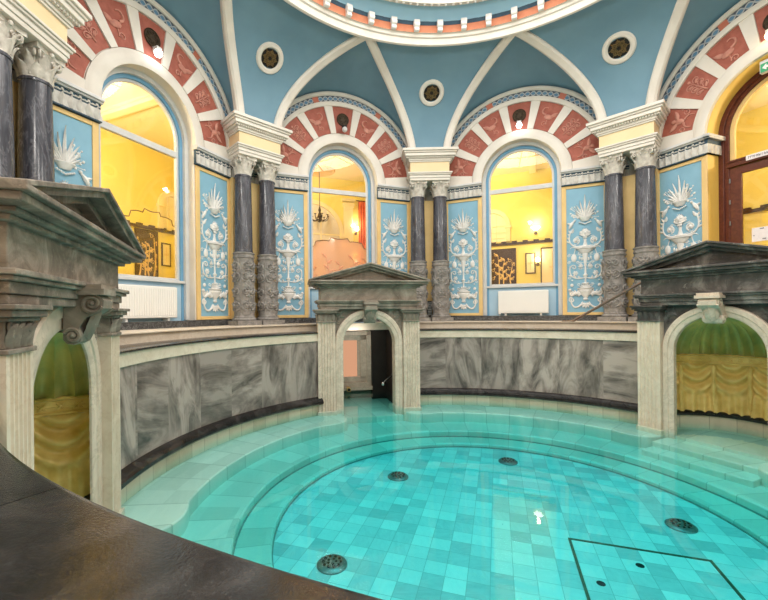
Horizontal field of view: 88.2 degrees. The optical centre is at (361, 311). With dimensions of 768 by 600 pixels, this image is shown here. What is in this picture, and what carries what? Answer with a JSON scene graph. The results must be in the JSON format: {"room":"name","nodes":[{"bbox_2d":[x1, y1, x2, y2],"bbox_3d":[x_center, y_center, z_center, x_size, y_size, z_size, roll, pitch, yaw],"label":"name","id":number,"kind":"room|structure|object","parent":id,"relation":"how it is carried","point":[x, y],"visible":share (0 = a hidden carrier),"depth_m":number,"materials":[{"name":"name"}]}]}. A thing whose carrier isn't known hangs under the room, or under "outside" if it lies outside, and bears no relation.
{"room":"spa","nodes":[
{"label":"spa","id":0,"kind":"room"},
{"bbox_2d":[0,177,145,515],"bbox_3d":[-2.346,0.598,2.562,1.270,2.899,2.270,-1,0,-17],"label":"aedicule","id":1,"kind":"object","parent":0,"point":[63,246],"visible":0.88,"depth_m":2.64,"materials":[{"name":"stone"}]},
{"bbox_2d":[34,412,89,496],"bbox_3d":[-2.480,1.221,2.518,0.914,0.745,1.611,-1,0,-17],"label":"curtain","id":2,"kind":"object","parent":1,"relation":"hanging from","point":[61,439],"depth_m":3.30,"materials":[{"name":"fabric"}]},
{"bbox_2d":[101,128,174,277],"bbox_3d":[-4.874,-1.903,6.792,2.935,4.350,6.753,-1,0,24],"label":"wall","id":3,"kind":"structure","parent":0,"point":[136,175],"depth_m":9.25,"materials":[{"name":"paint"}]},
{"bbox_2d":[134,227,158,276],"bbox_3d":[-5.129,-1.370,9.436,0.050,1.190,0.610,-1,0,24],"label":"artwork","id":4,"kind":"object","parent":3,"relation":"attached to","point":[148,239],"visible":0.8,"depth_m":9.45},
{"bbox_2d":[156,191,174,230],"bbox_3d":[-4.838,-2.563,10.062,0.090,0.990,0.820,-1,0,24],"label":"arch","id":5,"kind":"object","parent":3,"relation":"attached to","point":[165,203],"visible":0.6,"depth_m":9.95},
{"bbox_2d":[161,242,170,266],"bbox_3d":[-4.917,-1.437,9.932,0.030,0.580,0.270,-1,0,24],"label":"framed picture","id":6,"kind":"object","parent":3,"relation":"attached to","point":[165,247],"visible":1,"depth_m":9.92,"materials":[{"name":"paint"}]},
{"bbox_2d":[83,47,221,319],"bbox_3d":[-3.369,-2.238,6.115,0.360,5.110,4.370,-1,0,24],"label":"wall","id":7,"kind":"structure","parent":0,"point":[191,167],"depth_m":6.78,"materials":[{"name":"white paint"}]},
{"bbox_2d":[12,63,104,123],"bbox_3d":[-3.720,-2.681,4.759,0.120,0.317,1.202,-1,0,24],"label":"frieze","id":8,"kind":"object","parent":7,"relation":"attached to","point":[66,95],"visible":0.51,"depth_m":4.99,"materials":[{"name":"grey paint"}]},
{"bbox_2d":[53,105,98,186],"bbox_3d":[-3.686,-1.185,4.908,0.159,2.660,0.839,-1,0,20],"label":"panel","id":9,"kind":"object","parent":7,"relation":"attached to","point":[76,137],"visible":0.2,"depth_m":5.02,"materials":[{"name":"paint"}]},
{"bbox_2d":[54,159,75,174],"bbox_3d":[-3.692,-1.777,4.908,0.117,0.167,0.260,-1,0,24],"label":"relief","id":10,"kind":"object","parent":9,"relation":"on","point":[62,166],"depth_m":4.89,"materials":[{"name":"white paint"}]},
{"bbox_2d":[57,0,230,158],"bbox_3d":[-3.184,-3.778,6.025,0.120,1.944,3.658,-1,0,24],"label":"arch","id":11,"kind":"object","parent":7,"relation":"attached to","point":[183,67],"visible":0.78,"depth_m":6.00,"materials":[{"name":"white paint"}]},
{"bbox_2d":[144,27,162,57],"bbox_3d":[-3.114,-4.082,5.992,0.191,0.459,0.273,-1,0,24],"label":"spotlight","id":12,"kind":"object","parent":11,"relation":"attached to","point":[151,36],"visible":1,"depth_m":5.98,"materials":[{"name":"brown metal"}]},
{"bbox_2d":[144,27,160,46],"bbox_3d":[-3.193,-4.175,6.027,0.122,0.272,0.258,-1,0,2],"label":"vent grille","id":13,"kind":"object","parent":12,"relation":"attached to","point":[151,36],"depth_m":6.01,"materials":[{"name":"brown metal"}]},
{"bbox_2d":[99,67,189,321],"bbox_3d":[-3.419,-1.715,6.140,0.220,3.985,1.690,-1,0,24],"label":"window","id":14,"kind":"structure","parent":7,"relation":"in","point":[137,78],"depth_m":6.67,"materials":[{"name":"white wood"}]},
{"bbox_2d":[120,319,231,329],"bbox_3d":[-3.169,0.200,6.036,0.046,0.110,4.170,-1,0,24],"label":"baseboard","id":15,"kind":"structure","parent":7,"relation":"attached to","point":[189,323],"depth_m":6.27,"materials":[{"name":"stone"}]},
{"bbox_2d":[195,165,230,319],"bbox_3d":[-2.672,-1.195,7.166,0.159,2.660,0.839,-1,0,28],"label":"panel","id":16,"kind":"object","parent":7,"relation":"attached to","point":[212,191],"visible":1,"depth_m":7.11,"materials":[{"name":"paint"}]},
{"bbox_2d":[193,144,234,178],"bbox_3d":[-2.586,-2.692,7.284,0.120,0.317,1.207,-1,0,24],"label":"frieze","id":17,"kind":"object","parent":7,"relation":"attached to","point":[205,158],"visible":0.75,"depth_m":7.06,"materials":[{"name":"grey paint"}]},
{"bbox_2d":[0,443,382,599],"bbox_3d":[-0.075,1.262,0.641,4.327,1.825,1.022,-1,0,24],"label":"ledge","id":18,"kind":"object","parent":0,"point":[56,543],"visible":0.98,"depth_m":0.56,"materials":[{"name":"grey stone"}]},
{"bbox_2d":[120,331,323,505],"bbox_3d":[-1.919,1.280,5.435,1.078,1.825,4.339,-1,0,24],"label":"wall","id":19,"kind":"structure","parent":0,"point":[181,399],"depth_m":5.22,"materials":[{"name":"grey stone"}]},
{"bbox_2d":[121,414,346,536],"bbox_3d":[-1.597,2.014,5.305,1.398,0.350,4.838,-1,0,23],"label":"step","id":20,"kind":"structure","parent":19,"relation":"attached to","point":[167,503],"depth_m":4.64,"materials":[{"name":"tile"}]},
{"bbox_2d":[120,321,636,344],"bbox_3d":[1.400,0.277,3.985,8.600,0.144,8.600,-1,0,2],"label":"trim","id":21,"kind":"structure","parent":19,"relation":"attached to","point":[161,335],"depth_m":6.99,"materials":[{"name":"stone"}]},
{"bbox_2d":[562,281,640,321],"bbox_3d":[4.346,-0.244,6.942,1.550,0.893,0.048,-1,0,43],"label":"handrail","id":22,"kind":"object","parent":21,"relation":"on","point":[639,283],"visible":0.54,"depth_m":6.97,"materials":[{"name":"brown metal"}]},
{"bbox_2d":[232,436,767,554],"bbox_3d":[1.418,2.071,3.985,5.204,0.014,5.204,-1,0,2],"label":"trim","id":23,"kind":"structure","parent":19,"relation":"attached to","point":[257,502],"depth_m":5.28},
{"bbox_2d":[234,437,767,567],"bbox_3d":[1.419,2.194,3.985,5.400,0.230,5.400,-1,0,2],"label":"pool step","id":24,"kind":"structure","parent":19,"relation":"attached to","point":[255,539],"depth_m":4.74,"materials":[{"name":"tile"}]},
{"bbox_2d":[312,176,364,241],"bbox_3d":[-1.058,-1.941,10.390,6.753,4.350,2.935,-1,0,-21],"label":"wall","id":25,"kind":"structure","parent":0,"point":[334,201],"depth_m":11.98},
{"bbox_2d":[312,199,344,245],"bbox_3d":[-1.469,-1.537,11.623,2.060,3.550,0.090,-1,0,-21],"label":"arch","id":26,"kind":"object","parent":25,"relation":"attached to","point":[333,227],"visible":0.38,"depth_m":11.81,"materials":[{"name":"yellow paint"}]},
{"bbox_2d":[341,198,354,241],"bbox_3d":[-0.393,-1.653,12.011,0.400,3.560,0.136,-1,0,-21],"label":"pilaster","id":27,"kind":"object","parent":25,"relation":"attached to","point":[347,207],"visible":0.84,"depth_m":12.00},
{"bbox_2d":[356,200,365,248],"bbox_3d":[0.196,-1.633,12.249,0.740,3.608,0.072,-1,0,-21],"label":"curtain","id":28,"kind":"object","parent":25,"relation":"hanging from","point":[361,204],"visible":0.12,"depth_m":12.19,"materials":[{"name":"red fabric"}]},
{"bbox_2d":[282,135,425,263],"bbox_3d":[-0.474,-2.267,8.845,4.370,5.110,0.360,-1,0,-21],"label":"wall","id":29,"kind":"structure","parent":0,"point":[336,144],"depth_m":8.98,"materials":[{"name":"white paint"}]},
{"bbox_2d":[229,177,258,318],"bbox_3d":[-2.262,-1.204,7.852,0.840,2.680,0.370,-1,0,-43],"label":"trim","id":30,"kind":"structure","parent":29,"relation":"attached to","point":[254,187],"depth_m":7.80,"materials":[{"name":"paint"}]},
{"bbox_2d":[251,169,308,191],"bbox_3d":[-1.682,-2.701,8.131,1.202,0.317,0.120,-1,0,-21],"label":"frieze","id":31,"kind":"object","parent":29,"relation":"attached to","point":[285,181],"visible":0.65,"depth_m":8.18,"materials":[{"name":"grey paint"}]},
{"bbox_2d":[275,189,308,317],"bbox_3d":[-1.534,-1.206,8.229,0.839,2.660,0.159,-1,0,-17],"label":"panel","id":32,"kind":"object","parent":29,"relation":"attached to","point":[291,207],"visible":0.91,"depth_m":8.26,"materials":[{"name":"paint"}]},
{"bbox_2d":[279,318,380,323],"bbox_3d":[-0.381,0.172,8.665,4.170,0.110,0.046,-1,0,-21],"label":"baseboard","id":33,"kind":"structure","parent":29,"relation":"attached to","point":[287,320],"depth_m":8.31,"materials":[{"name":"stone"}]},
{"bbox_2d":[307,146,374,322],"bbox_3d":[-0.490,-1.744,8.902,1.690,3.985,0.220,-1,0,-21],"label":"window","id":34,"kind":"structure","parent":29,"relation":"in","point":[342,151],"depth_m":8.89,"materials":[{"name":"white wood"}]},
{"bbox_2d":[279,91,408,186],"bbox_3d":[-0.411,-3.805,8.640,3.658,1.942,0.120,-1,0,-21],"label":"arch","id":35,"kind":"object","parent":29,"relation":"attached to","point":[311,116],"visible":0.83,"depth_m":8.63,"materials":[{"name":"white paint"}]},
{"bbox_2d":[377,199,409,272],"bbox_3d":[0.747,-1.229,9.096,0.839,2.660,0.159,-1,0,-25],"label":"panel","id":36,"kind":"object","parent":29,"relation":"attached to","point":[393,217],"visible":0.62,"depth_m":9.08,"materials":[{"name":"paint"}]},
{"bbox_2d":[376,183,410,201],"bbox_3d":[0.905,-2.728,9.114,1.207,0.317,0.120,-1,0,-21],"label":"frieze","id":37,"kind":"object","parent":29,"relation":"attached to","point":[384,191],"visible":0.7,"depth_m":9.02,"materials":[{"name":"grey paint"}]},
{"bbox_2d":[410,200,432,313],"bbox_3d":[1.541,-1.242,9.298,0.840,2.680,0.370,-1,0,2],"label":"trim","id":38,"kind":"structure","parent":29,"relation":"attached to","point":[428,205],"depth_m":9.18,"materials":[{"name":"paint"}]},
{"bbox_2d":[344,330,370,397],"bbox_3d":[-0.009,1.223,8.078,1.600,1.900,1.420,-1,0,-10],"label":"wall","id":39,"kind":"structure","parent":0,"point":[356,393],"depth_m":8.68,"materials":[{"name":"beige stone"}]},
{"bbox_2d":[343,331,372,390],"bbox_3d":[-0.249,1.056,8.561,0.930,1.260,0.190,-1,0,-10],"label":"window","id":40,"kind":"structure","parent":39,"relation":"in","point":[356,344],"depth_m":8.60,"materials":[{"name":"stone"}]},
{"bbox_2d":[344,397,403,423],"bbox_3d":[0.029,2.028,7.901,1.440,0.290,1.620,-1,0,-10],"label":"floor","id":41,"kind":"structure","parent":0,"point":[365,409],"depth_m":7.48,"materials":[{"name":"tile"}]},
{"bbox_2d":[120,321,630,332],"bbox_3d":[1.399,0.209,3.985,11.000,0.001,11.000,-1,0,2],"label":"floor","id":42,"kind":"structure","parent":0,"point":[139,330],"depth_m":6.76,"materials":[{"name":"stone"}]},
{"bbox_2d":[0,13,26,177],"bbox_3d":[-3.622,-1.305,3.881,0.470,3.130,0.470,-1,0,2],"label":"marble column","id":43,"kind":"structure","parent":42,"relation":"on","point":[10,34],"depth_m":3.87,"materials":[{"name":"stone"}]},
{"bbox_2d":[12,41,64,181],"bbox_3d":[-3.607,-1.305,4.383,0.470,3.130,0.470,-1,0,2],"label":"marble column","id":44,"kind":"structure","parent":42,"relation":"on","point":[36,68],"depth_m":4.26,"materials":[{"name":"grey stone"}]},
{"bbox_2d":[0,0,91,62],"bbox_3d":[-3.683,-3.200,4.133,0.900,0.660,1.210,-1,0,2],"label":"entablature","id":45,"kind":"object","parent":44,"relation":"on","point":[47,22],"visible":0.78,"depth_m":4.28,"materials":[{"name":"white paint"}]},
{"bbox_2d":[118,284,176,321],"bbox_3d":[-3.309,-0.084,6.076,0.152,0.642,1.020,-1,0,24],"label":"radiator","id":46,"kind":"object","parent":42,"relation":"on","point":[143,301],"visible":0.73,"depth_m":6.04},
{"bbox_2d":[228,153,261,325],"bbox_3d":[-2.229,-1.319,7.451,0.470,3.130,0.470,-1,0,-43],"label":"marble column","id":47,"kind":"structure","parent":42,"relation":"on","point":[243,265],"depth_m":7.30,"materials":[{"name":"stone"}]},
{"bbox_2d":[220,110,292,168],"bbox_3d":[-2.100,-3.216,7.659,1.210,0.660,0.900,-1,0,-43],"label":"block","id":48,"kind":"object","parent":47,"relation":"on","point":[248,135],"visible":0.85,"depth_m":7.35,"materials":[{"name":"white paint"}]},
{"bbox_2d":[253,161,284,324],"bbox_3d":[-1.864,-1.323,7.795,0.470,3.130,0.470,-1,0,-43],"label":"marble column","id":49,"kind":"structure","parent":42,"relation":"on","point":[267,267],"depth_m":7.65,"materials":[{"name":"stone"}]},
{"bbox_2d":[408,181,430,320],"bbox_3d":[1.279,-1.355,8.990,0.470,3.130,0.470,-1,0,2],"label":"marble column","id":50,"kind":"structure","parent":42,"relation":"on","point":[418,263],"depth_m":8.84,"materials":[{"name":"stone"}]},
{"bbox_2d":[401,147,458,188],"bbox_3d":[1.512,-3.252,9.033,1.210,0.660,0.900,-1,0,2],"label":"block","id":51,"kind":"object","parent":50,"relation":"on","point":[429,164],"visible":0.79,"depth_m":8.73,"materials":[{"name":"white paint"}]},
{"bbox_2d":[429,180,453,320],"bbox_3d":[1.781,-1.360,8.975,0.470,3.130,0.470,-1,0,2],"label":"marble column","id":52,"kind":"structure","parent":42,"relation":"on","point":[440,270],"depth_m":8.83,"materials":[{"name":"stone"}]},
{"bbox_2d":[498,289,548,315],"bbox_3d":[3.532,-0.153,8.670,1.020,0.642,0.152,-1,0,24],"label":"radiator","id":53,"kind":"object","parent":42,"relation":"on","point":[515,301],"visible":0.97,"depth_m":8.60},
{"bbox_2d":[597,153,631,320],"bbox_3d":[4.849,-1.391,7.598,0.470,3.130,0.470,-1,0,-43],"label":"marble column","id":54,"kind":"structure","parent":42,"relation":"on","point":[614,261],"depth_m":7.46,"materials":[{"name":"stone"}]},
{"bbox_2d":[586,99,670,160],"bbox_3d":[5.038,-3.288,7.449,0.900,0.660,1.210,-1,0,-43],"label":"block","id":55,"kind":"object","parent":54,"relation":"on","point":[635,128],"visible":0.8,"depth_m":7.17,"materials":[{"name":"white paint"}]},
{"bbox_2d":[628,144,659,321],"bbox_3d":[5.193,-1.394,7.232,0.470,3.130,0.470,-1,0,-43],"label":"marble column","id":56,"kind":"structure","parent":42,"relation":"on","point":[646,249],"depth_m":7.11,"materials":[{"name":"stone"}]},
{"bbox_2d":[370,330,392,402],"bbox_3d":[0.545,1.223,8.131,0.490,1.890,1.340,-1,0,-10],"label":"wall","id":57,"kind":"structure","parent":0,"point":[381,340],"depth_m":8.57,"materials":[{"name":"stone"}]},
{"bbox_2d":[101,82,767,181],"bbox_3d":[2.054,-4.098,6.359,15.729,0.100,11.496,-1,0,24],"label":"ceiling","id":58,"kind":"structure","parent":0,"point":[152,124],"depth_m":8.57,"materials":[{"name":"paint"}]},
{"bbox_2d":[101,94,158,120],"bbox_3d":[-4.478,-3.922,7.592,2.600,0.120,0.220,-1,0,24],"label":"ceiling beam","id":59,"kind":"structure","parent":58,"relation":"attached to","point":[145,101],"depth_m":7.51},
{"bbox_2d":[313,165,334,176],"bbox_3d":[-1.212,-4.000,11.246,0.900,0.030,0.900,-1,0,-21],"label":"ceiling rose","id":60,"kind":"object","parent":58,"relation":"attached to","point":[324,170],"visible":0.78,"depth_m":11.24,"materials":[{"name":"paint"}]},
{"bbox_2d":[337,0,536,21],"bbox_3d":[1.342,-5.456,3.985,6.670,0.170,6.670,-1,0,2],"label":"ceiling","id":61,"kind":"structure","parent":0,"point":[384,8],"depth_m":7.13,"materials":[{"name":"paint"}]},
{"bbox_2d":[385,0,486,5],"bbox_3d":[1.340,-5.660,3.985,6.217,0.461,6.217,-1,0,-23],"label":"crown molding","id":62,"kind":"structure","parent":61,"relation":"attached to","point":[408,2],"depth_m":6.97,"materials":[{"name":"white paint"}]},
{"bbox_2d":[155,0,740,146],"bbox_3d":[1.353,-4.335,3.985,10.120,1.588,10.120,-1,0,-21],"label":"ceiling","id":63,"kind":"structure","parent":0,"point":[580,36],"depth_m":7.33,"materials":[{"name":"paint"}]},
{"bbox_2d":[220,0,244,112],"bbox_3d":[-2.105,-4.342,6.346,0.305,1.676,1.984,-1,0,-12],"label":"trim","id":64,"kind":"structure","parent":63,"relation":"attached to","point":[226,9],"depth_m":6.74,"materials":[{"name":"white paint"}]},
{"bbox_2d":[256,42,283,73],"bbox_3d":[-1.680,-4.624,7.199,0.524,0.418,0.398,-1,0,-43],"label":"ceiling vent","id":65,"kind":"object","parent":63,"relation":"in","point":[265,56],"visible":1,"depth_m":7.17,"materials":[{"name":"white paint"}]},
{"bbox_2d":[261,48,278,68],"bbox_3d":[-1.679,-4.622,7.198,0.300,0.261,0.300,-1,0,2],"label":"grille","id":66,"kind":"object","parent":65,"relation":"attached to","point":[269,57],"depth_m":7.19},
{"bbox_2d":[273,31,365,126],"bbox_3d":[-0.801,-4.355,7.575,1.984,1.676,0.305,-1,0,16],"label":"trim","id":67,"kind":"structure","parent":63,"relation":"attached to","point":[353,41],"depth_m":7.63,"materials":[{"name":"white paint"}]},
{"bbox_2d":[365,34,415,147],"bbox_3d":[0.577,-4.369,8.100,0.305,1.676,1.984,-1,0,33],"label":"trim","id":68,"kind":"structure","parent":63,"relation":"attached to","point":[374,49],"depth_m":8.28,"materials":[{"name":"white paint"}]},
{"bbox_2d":[419,79,443,106],"bbox_3d":[1.480,-4.656,8.400,0.524,0.418,0.398,-1,0,2],"label":"ceiling vent","id":69,"kind":"object","parent":63,"relation":"in","point":[435,93],"visible":1,"depth_m":8.38,"materials":[{"name":"white paint"}]},
{"bbox_2d":[424,85,439,100],"bbox_3d":[1.480,-4.654,8.399,0.340,0.261,0.245,-1,0,2],"label":"grille","id":70,"kind":"object","parent":69,"relation":"attached to","point":[431,92],"depth_m":8.39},
{"bbox_2d":[284,0,600,46],"bbox_3d":[1.344,-5.196,3.985,7.238,0.360,7.238,-1,0,-12],"label":"crown molding","id":71,"kind":"structure","parent":63,"relation":"attached to","point":[335,14],"depth_m":7.12,"materials":[{"name":"white paint"}]},
{"bbox_2d":[443,29,514,146],"bbox_3d":[2.369,-4.387,8.047,0.305,1.676,1.984,-1,0,-29],"label":"trim","id":72,"kind":"structure","parent":63,"relation":"attached to","point":[503,43],"depth_m":8.18,"materials":[{"name":"white paint"}]},
{"bbox_2d":[515,27,606,119],"bbox_3d":[3.714,-4.401,7.443,1.984,1.676,0.305,-1,0,-12],"label":"trim","id":73,"kind":"structure","parent":63,"relation":"attached to","point":[564,63],"depth_m":7.49,"materials":[{"name":"white paint"}]},
{"bbox_2d":[602,31,636,64],"bbox_3d":[4.565,-4.688,7.016,0.474,0.418,0.474,-1,0,2],"label":"ceiling vent","id":74,"kind":"object","parent":63,"relation":"in","point":[626,45],"visible":1,"depth_m":6.99,"materials":[{"name":"white paint"}]},
{"bbox_2d":[608,37,629,58],"bbox_3d":[4.563,-4.685,7.014,0.300,0.261,0.300,-1,0,2],"label":"grille","id":75,"kind":"object","parent":74,"relation":"attached to","point":[620,47],"depth_m":7.00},
{"bbox_2d":[645,0,689,104],"bbox_3d":[4.943,-4.413,6.139,0.305,1.676,1.984,-1,0,16],"label":"trim","id":76,"kind":"structure","parent":63,"relation":"attached to","point":[665,50],"depth_m":6.63,"materials":[{"name":"white paint"}]},
{"bbox_2d":[181,421,767,554],"bbox_3d":[1.419,2.144,3.985,7.800,0.330,7.800,-1,0,2],"label":"step","id":77,"kind":"structure","parent":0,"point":[216,524],"depth_m":5.17,"materials":[{"name":"tile"}]},
{"bbox_2d":[307,262,429,420],"bbox_3d":[0.103,0.563,7.368,2.170,2.879,0.860,-1,0,-10],"label":"aedicule","id":78,"kind":"object","parent":77,"relation":"on","point":[370,291],"visible":0.99,"depth_m":7.11,"materials":[{"name":"stone"}]},
{"bbox_2d":[620,240,767,460],"bbox_3d":[4.995,0.523,5.347,1.264,2.899,2.160,-1,0,-26],"label":"aedicule","id":79,"kind":"object","parent":77,"relation":"on","point":[709,397],"visible":0.99,"depth_m":5.64,"materials":[{"name":"stone"}]},
{"bbox_2d":[676,363,767,420],"bbox_3d":[5.131,1.144,5.411,0.914,0.745,1.611,-1,0,-26],"label":"curtain","id":80,"kind":"object","parent":79,"relation":"hanging from","point":[727,390],"depth_m":5.82,"materials":[{"name":"fabric"}]},
{"bbox_2d":[273,447,767,599],"bbox_3d":[1.419,2.139,3.985,4.600,0.001,4.600,-1,0,2],"label":"floor","id":81,"kind":"structure","parent":0,"point":[464,523],"depth_m":3.91,"materials":[{"name":"tile"}]},
{"bbox_2d":[317,554,346,574],"bbox_3d":[-0.254,2.138,3.368,0.260,0.036,0.260,-1,0,2],"label":"drain","id":82,"kind":"object","parent":81,"relation":"on","point":[331,564],"visible":1,"depth_m":3.33,"materials":[{"name":"metal"}]},
{"bbox_2d":[568,538,745,599],"bbox_3d":[2.285,2.131,3.027,1.101,0.018,1.104,-1,0,19],"label":"floor hatch","id":83,"kind":"object","parent":81,"relation":"on","point":[609,571],"visible":1,"depth_m":3.19,"materials":[{"name":"tile"}]},
{"bbox_2d":[665,518,697,533],"bbox_3d":[3.156,2.103,3.909,0.260,0.036,0.260,-1,0,2],"label":"drain","id":84,"kind":"object","parent":81,"relation":"on","point":[680,525],"visible":1,"depth_m":3.87,"materials":[{"name":"metal"}]},
{"bbox_2d":[491,168,552,283],"bbox_3d":[4.184,-1.994,10.236,6.753,4.350,2.935,-1,0,24],"label":"wall","id":85,"kind":"structure","parent":0,"point":[524,210],"depth_m":11.46,"materials":[{"name":"paint"}]},
{"bbox_2d":[491,209,510,242],"bbox_3d":[3.872,-2.566,11.799,1.100,0.980,0.090,-1,0,24],"label":"arch","id":86,"kind":"object","parent":85,"relation":"attached to","point":[500,223],"visible":0.46,"depth_m":11.73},
{"bbox_2d":[491,248,515,284],"bbox_3d":[4.139,-1.304,11.707,0.800,1.130,0.050,-1,0,24],"label":"artwork","id":87,"kind":"object","parent":85,"relation":"attached to","point":[503,261],"visible":0.88,"depth_m":11.67},
{"bbox_2d":[491,238,552,246],"bbox_3d":[4.724,-2.025,11.438,3.200,0.110,0.057,-1,0,24],"label":"rail","id":88,"kind":"object","parent":85,"relation":"attached to","point":[546,239],"visible":0.4,"depth_m":11.43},
{"bbox_2d":[525,252,535,273],"bbox_3d":[4.858,-1.406,11.394,0.270,0.600,0.030,-1,0,24],"label":"framed picture","id":89,"kind":"object","parent":85,"relation":"attached to","point":[530,260],"visible":1,"depth_m":11.39,"materials":[{"name":"paint"}]},
{"bbox_2d":[540,247,552,282],"bbox_3d":[5.375,-1.281,11.163,0.600,1.100,0.030,-1,0,24],"label":"framed picture","id":90,"kind":"object","parent":85,"relation":"attached to","point":[546,254],"visible":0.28,"depth_m":11.22,"materials":[{"name":"paint"}]},
{"bbox_2d":[420,328,637,423],"bbox_3d":[2.901,1.232,7.299,4.314,1.825,1.072,-1,0,24],"label":"wall","id":91,"kind":"structure","parent":0,"point":[586,372],"depth_m":7.27,"materials":[{"name":"grey stone"}]},
{"bbox_2d":[272,446,767,567],"bbox_3d":[1.418,2.131,3.985,4.544,0.014,4.544,-1,0,2],"label":"step","id":92,"kind":"structure","parent":91,"relation":"attached to","point":[304,489],"depth_m":5.02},
{"bbox_2d":[389,403,664,447],"bbox_3d":[2.771,1.970,7.000,4.781,0.350,1.370,-1,0,24],"label":"step","id":93,"kind":"structure","parent":91,"relation":"attached to","point":[625,433],"depth_m":6.82,"materials":[{"name":"tile"}]},
{"bbox_2d":[426,129,634,315],"bbox_3d":[3.504,-2.307,8.729,4.370,5.110,0.360,-1,0,24],"label":"wall","id":94,"kind":"structure","parent":0,"point":[631,167],"depth_m":8.65,"materials":[{"name":"white paint"}]},
{"bbox_2d":[429,181,481,200],"bbox_3d":[2.143,-2.740,9.075,1.202,0.317,0.120,-1,0,24],"label":"frieze","id":95,"kind":"object","parent":94,"relation":"attached to","point":[468,190],"visible":0.71,"depth_m":8.98,"materials":[{"name":"grey paint"}]},
{"bbox_2d":[446,197,482,315],"bbox_3d":[2.321,-1.245,9.050,0.839,2.660,0.159,-1,0,28],"label":"panel","id":96,"kind":"object","parent":94,"relation":"attached to","point":[464,216],"visible":1,"depth_m":9.02,"materials":[{"name":"paint"}]},
{"bbox_2d":[482,142,561,315],"bbox_3d":[3.534,-1.785,8.783,1.690,3.985,0.220,-1,0,24],"label":"window","id":97,"kind":"structure","parent":94,"relation":"in","point":[555,287],"depth_m":8.71,"materials":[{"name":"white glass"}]},
{"bbox_2d":[449,85,599,185],"bbox_3d":[3.398,-3.845,8.528,3.658,1.944,0.120,-1,0,24],"label":"arch","id":98,"kind":"object","parent":94,"relation":"attached to","point":[563,113],"visible":0.91,"depth_m":8.44,"materials":[{"name":"white paint"}]},
{"bbox_2d":[429,315,631,320],"bbox_3d":[3.450,0.133,8.553,4.170,0.110,0.046,-1,0,24],"label":"baseboard","id":99,"kind":"structure","parent":94,"relation":"attached to","point":[540,317],"depth_m":8.47,"materials":[{"name":"stone"}]},
{"bbox_2d":[561,182,604,314],"bbox_3d":[4.547,-1.268,8.050,0.839,2.660,0.159,-1,0,20],"label":"panel","id":100,"kind":"object","parent":94,"relation":"attached to","point":[582,205],"visible":0.98,"depth_m":8.06,"materials":[{"name":"paint"}]},
{"bbox_2d":[560,161,629,186],"bbox_3d":[4.668,-2.766,7.941,1.207,0.317,0.120,-1,0,24],"label":"frieze","id":101,"kind":"object","parent":94,"relation":"attached to","point":[589,174],"visible":0.71,"depth_m":8.00,"materials":[{"name":"grey paint"}]},
{"bbox_2d":[641,446,760,487],"bbox_3d":[4.216,2.003,4.962,0.300,0.255,1.160,-1,0,-26],"label":"step","id":102,"kind":"structure","parent":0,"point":[751,480],"depth_m":4.83,"materials":[{"name":"tile"}]},
{"bbox_2d":[652,438,767,474],"bbox_3d":[4.522,1.965,5.110,0.460,0.325,1.160,-1,0,-26],"label":"step","id":103,"kind":"structure","parent":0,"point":[728,459],"depth_m":5.03,"materials":[{"name":"tile"}]},
{"bbox_2d":[736,104,767,245],"bbox_3d":[7.502,-2.028,6.313,2.335,4.350,6.256,-1,0,-21],"label":"wall","id":104,"kind":"structure","parent":0,"point":[752,126],"depth_m":8.03,"materials":[{"name":"paint"}]},
{"bbox_3d":[6.234,-2.335,5.833,0.360,5.110,4.370,-1,0,-21],"label":"wall","id":105,"kind":"structure","parent":0,"visible":0},
{"bbox_2d":[623,168,658,314],"bbox_3d":[5.251,-1.280,7.631,0.370,2.680,0.840,-1,0,-43],"label":"trim","id":106,"kind":"structure","parent":105,"relation":"attached to","point":[628,181],"depth_m":7.58,"materials":[{"name":"paint"}]},
{"bbox_2d":[659,155,708,256],"bbox_3d":[5.607,-1.278,6.960,0.159,2.660,0.839,-1,0,-25],"label":"panel","id":107,"kind":"object","parent":105,"relation":"attached to","point":[683,187],"visible":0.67,"depth_m":6.91,"materials":[{"name":"paint"}]},
{"bbox_2d":[656,133,725,169],"bbox_3d":[5.673,-2.776,7.100,0.460,0.317,1.195,-1,0,-21],"label":"frieze","id":108,"kind":"object","parent":105,"relation":"attached to","point":[708,143],"visible":0.8,"depth_m":6.74,"materials":[{"name":"grey paint"}]},
{"bbox_2d":[659,0,767,149],"bbox_3d":[6.013,-3.870,5.755,0.120,1.942,3.658,-1,0,-21],"label":"arch","id":109,"kind":"object","parent":105,"relation":"attached to","point":[736,40],"visible":0.94,"depth_m":6.50,"materials":[{"name":"white paint"}]},
{"bbox_2d":[707,54,767,317],"bbox_3d":[6.281,-1.850,5.849,0.430,4.020,1.800,-1,0,-21],"label":"door","id":110,"kind":"structure","parent":105,"relation":"in","point":[725,172],"depth_m":6.54,"materials":[{"name":"brown wood"}]},
{"bbox_2d":[752,226,767,241],"bbox_3d":[6.297,-1.230,6.227,0.006,0.220,0.240,-1,0,-21],"label":"notice","id":111,"kind":"object","parent":110,"relation":"attached to","point":[760,233],"visible":1,"depth_m":6.24,"materials":[{"name":"paper"}]},
{"bbox_3d":[-1.014,0.283,10.334,6.593,0.100,2.815,-1,0,-21],"label":"floor","id":112,"kind":"structure","parent":0,"visible":0},
{"bbox_2d":[313,237,365,277],"bbox_3d":[-0.572,-0.845,10.199,2.268,2.147,0.070,-1,0,-21],"label":"screen","id":113,"kind":"object","parent":112,"relation":"on","point":[331,255],"visible":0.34,"depth_m":10.16,"materials":[{"name":"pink glass"}]},
{"bbox_3d":[-3.482,-1.767,2.137,0.360,6.050,4.370,-1,0,-21],"label":"wall","id":114,"kind":"structure","parent":0,"visible":0},
{"bbox_2d":[12,80,17,177],"bbox_3d":[-3.928,-1.187,4.141,0.370,2.680,0.840,-1,0,2],"label":"trim","id":115,"kind":"structure","parent":114,"relation":"attached to","point":[15,84],"depth_m":4.34,"materials":[{"name":"paint"}]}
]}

